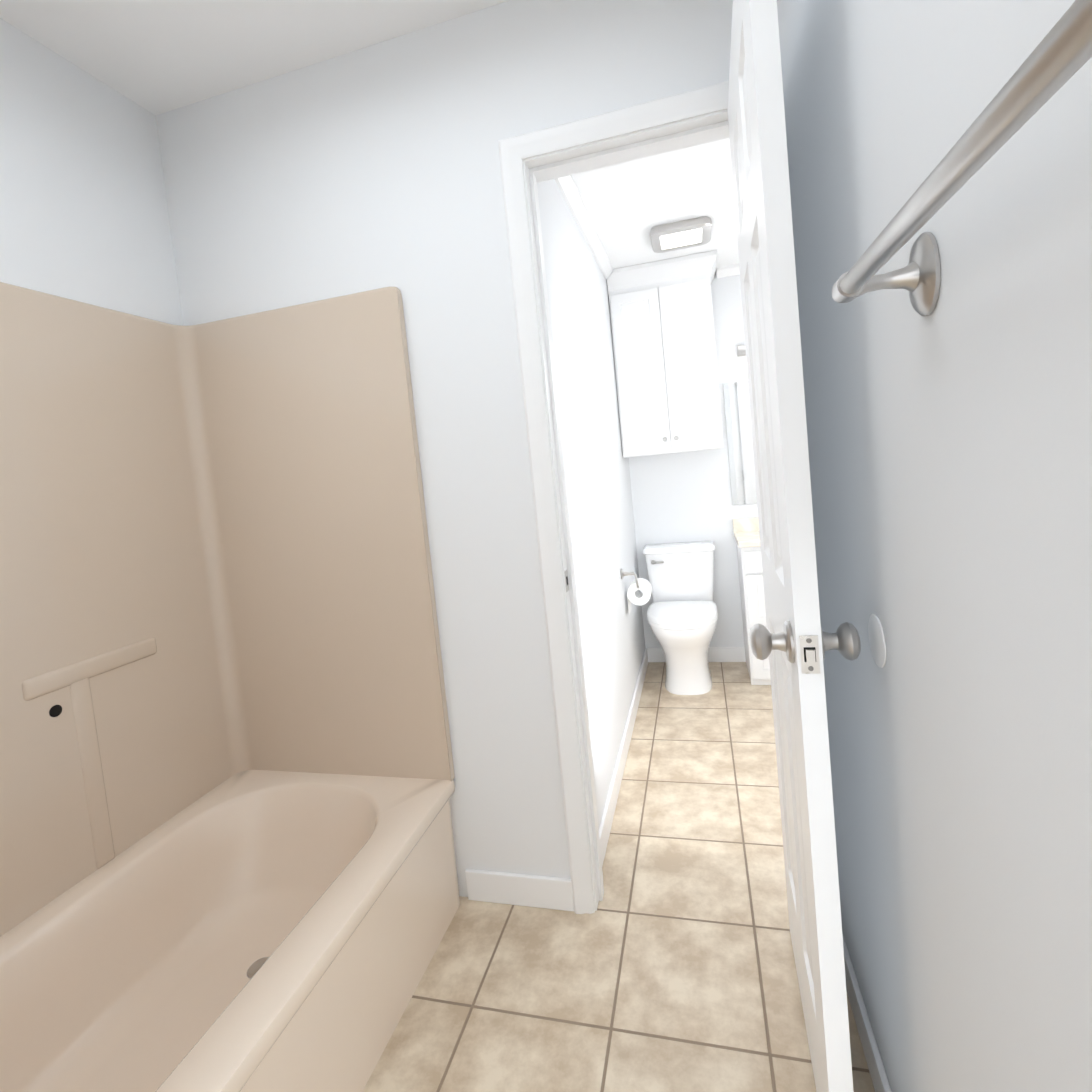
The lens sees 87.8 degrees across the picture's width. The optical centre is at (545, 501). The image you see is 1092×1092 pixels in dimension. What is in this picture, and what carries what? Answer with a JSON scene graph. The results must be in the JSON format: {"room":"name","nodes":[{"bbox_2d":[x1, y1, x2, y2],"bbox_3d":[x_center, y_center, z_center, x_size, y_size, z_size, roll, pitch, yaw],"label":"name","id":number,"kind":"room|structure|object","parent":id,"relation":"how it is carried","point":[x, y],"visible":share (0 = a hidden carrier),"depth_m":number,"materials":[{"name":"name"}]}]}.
{"room":"bathroom","nodes":[
{"label":"bathroom","id":0,"kind":"room"},
{"bbox_2d":[0,18,182,325],"bbox_3d":[-1.345,0.093,1.053,0.120,2.440,1.855,-5,3,15],"label":"wall","id":1,"kind":"structure","parent":0,"point":[84,215],"depth_m":1.50,"materials":[{"name":"white paint"}]},
{"bbox_2d":[0,0,508,114],"bbox_3d":[0.008,-1.311,1.138,2.901,0.080,4.740,-5,3,15],"label":"ceiling","id":2,"kind":"structure","parent":0,"point":[156,57],"depth_m":1.47,"materials":[{"name":"white paint"}]},
{"bbox_2d":[156,0,732,896],"bbox_3d":[0.271,-0.091,1.513,2.781,2.440,0.120,-5,3,15],"label":"wall","id":3,"kind":"structure","parent":0,"point":[374,166],"depth_m":1.58,"materials":[{"name":"white paint"}]},
{"bbox_2d":[465,869,573,910],"bbox_3d":[-0.078,1.119,1.638,0.322,0.090,0.012,-5,3,15],"label":"baseboard","id":4,"kind":"structure","parent":3,"relation":"attached to","point":[555,893],"depth_m":1.63,"materials":[{"name":"white paint"}]},
{"bbox_2d":[498,81,728,913],"bbox_3d":[0.319,0.075,1.514,0.671,2.102,0.154,-5,3,15],"label":"door frame","id":5,"kind":"structure","parent":3,"relation":"attached to","point":[514,151],"depth_m":1.51,"materials":[{"name":"white paint"}]},
{"bbox_2d":[728,0,860,1091],"bbox_3d":[0.455,0.111,1.111,0.158,2.030,0.599,-5,3,15],"label":"door","id":6,"kind":"structure","parent":5,"relation":"attached to","point":[793,641],"depth_m":0.87,"materials":[{"name":"white paint"}]},
{"bbox_2d":[537,179,644,828],"bbox_3d":[0.225,-0.150,2.609,0.120,2.440,1.980,-5,3,15],"label":"wall","id":7,"kind":"structure","parent":0,"point":[600,510],"depth_m":2.18,"materials":[{"name":"white paint"}]},
{"bbox_2d":[555,175,612,278],"bbox_3d":[0.153,-1.161,2.331,0.045,0.045,1.450,-5,3,15],"label":"crown molding","id":8,"kind":"structure","parent":7,"relation":"attached to","point":[567,186],"depth_m":2.32,"materials":[{"name":"white paint"}]},
{"bbox_2d":[599,648,652,866],"bbox_3d":[0.391,1.017,2.611,0.015,0.090,1.840,-5,3,15],"label":"baseboard","id":9,"kind":"structure","parent":7,"relation":"attached to","point":[610,806],"depth_m":2.24,"materials":[{"name":"white paint"}]},
{"bbox_2d":[620,569,651,613],"bbox_3d":[0.451,0.428,2.792,0.128,0.236,0.186,-5,3,15],"label":"paper holder","id":10,"kind":"object","parent":7,"relation":"attached to","point":[635,596],"visible":1,"depth_m":2.76,"materials":[{"name":"grey metal"}]},
{"bbox_2d":[363,662,874,1091],"bbox_3d":[-0.284,1.280,0.497,5.200,0.060,6.540,-5,3,15],"label":"floor","id":11,"kind":"structure","parent":0,"point":[668,965],"depth_m":1.43,"materials":[{"name":"tile"}]},
{"bbox_2d":[0,282,459,1091],"bbox_3d":[-0.885,0.381,0.966,0.760,1.790,1.592,-5,3,15],"label":"bathtub","id":12,"kind":"object","parent":11,"relation":"on","point":[226,828],"visible":1,"depth_m":1.54,"materials":[{"name":"beige plastic"}]},
{"bbox_2d":[643,541,717,694],"bbox_3d":[0.749,0.629,3.103,0.402,0.734,0.637,-5,3,15],"label":"toilet","id":13,"kind":"object","parent":11,"relation":"on","point":[682,615],"visible":0.96,"depth_m":3.03,"materials":[{"name":"white ceramic"}]},
{"bbox_2d":[733,517,770,684],"bbox_3d":[1.517,0.479,3.015,0.922,0.893,0.397,-5,3,15],"label":"bathroom vanity","id":14,"kind":"object","parent":11,"relation":"on","point":[746,534],"visible":0.15,"depth_m":2.97,"materials":[{"name":"white paint"}]},
{"bbox_2d":[572,138,738,268],"bbox_3d":[0.896,-1.337,2.271,1.535,0.169,1.860,-5,3,15],"label":"ceiling","id":15,"kind":"structure","parent":0,"point":[629,205],"depth_m":2.27,"materials":[{"name":"white paint"}]},
{"bbox_2d":[650,216,711,252],"bbox_3d":[0.623,-1.228,2.622,0.272,0.034,0.272,-5,3,15],"label":"ceiling light","id":16,"kind":"object","parent":15,"relation":"in","point":[683,234],"visible":1,"depth_m":2.57,"materials":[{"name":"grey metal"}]},
{"bbox_2d":[629,272,757,647],"bbox_3d":[1.315,-0.295,3.276,1.655,2.440,0.120,-5,3,15],"label":"wall","id":17,"kind":"structure","parent":0,"point":[682,497],"depth_m":3.35,"materials":[{"name":"white paint"}]},
{"bbox_2d":[606,250,722,457],"bbox_3d":[0.686,-0.776,3.157,0.575,1.003,0.343,-5,3,15],"label":"upper cabinet","id":18,"kind":"object","parent":17,"relation":"attached to","point":[662,324],"visible":1,"depth_m":3.02,"materials":[{"name":"white paint"}]},
{"bbox_2d":[649,647,745,661],"bbox_3d":[1.368,0.882,3.291,1.506,0.090,0.012,-5,3,15],"label":"baseboard","id":19,"kind":"structure","parent":17,"relation":"attached to","point":[715,654],"depth_m":3.37,"materials":[{"name":"white paint"}]},
{"bbox_2d":[716,264,739,277],"bbox_3d":[1.387,-1.325,3.084,0.885,0.045,0.045,-5,3,15],"label":"crown molding","id":20,"kind":"structure","parent":17,"relation":"attached to","point":[730,270],"depth_m":3.17,"materials":[{"name":"white paint"}]},
{"bbox_2d":[723,381,756,504],"bbox_3d":[1.483,-0.365,3.160,0.900,0.700,0.005,-5,3,15],"label":"mirror","id":21,"kind":"object","parent":17,"relation":"attached to","point":[740,441],"visible":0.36,"depth_m":3.26,"materials":[{"name":"clear glass"}]},
{"bbox_2d":[737,345,745,356],"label":"light","id":22,"kind":"object","parent":17,"relation":"attached to","point":[741,350],"depth_m":3.20,"materials":[{"name":"grey glass"}]},
{"bbox_2d":[777,0,1091,1091],"bbox_3d":[0.336,-0.013,0.071,0.120,2.440,2.640,-5,3,15],"label":"wall","id":23,"kind":"structure","parent":0,"point":[951,458],"depth_m":0.58,"materials":[{"name":"white paint"}]},
{"bbox_2d":[842,932,891,1091],"bbox_3d":[0.501,1.123,0.592,0.012,0.090,1.734,-5,3,15],"label":"baseboard","id":24,"kind":"structure","parent":23,"relation":"attached to","point":[878,1075],"depth_m":1.14,"materials":[{"name":"white paint"}]},
{"bbox_2d":[868,614,885,667],"bbox_3d":[0.505,0.212,0.867,0.003,0.080,0.080,-5,3,15],"label":"bumper cover","id":25,"kind":"object","parent":23,"relation":"attached to","point":[877,640],"visible":1,"depth_m":0.86,"materials":[{"name":"white plastic"}]},
{"bbox_2d":[832,0,1091,315],"bbox_3d":[0.287,-0.211,0.349,0.088,0.083,0.581,-5,3,15],"label":"towel rail","id":26,"kind":"object","parent":23,"relation":"attached to","point":[1058,58],"visible":0.98,"depth_m":0.33,"materials":[{"name":"grey metal"}]}
]}

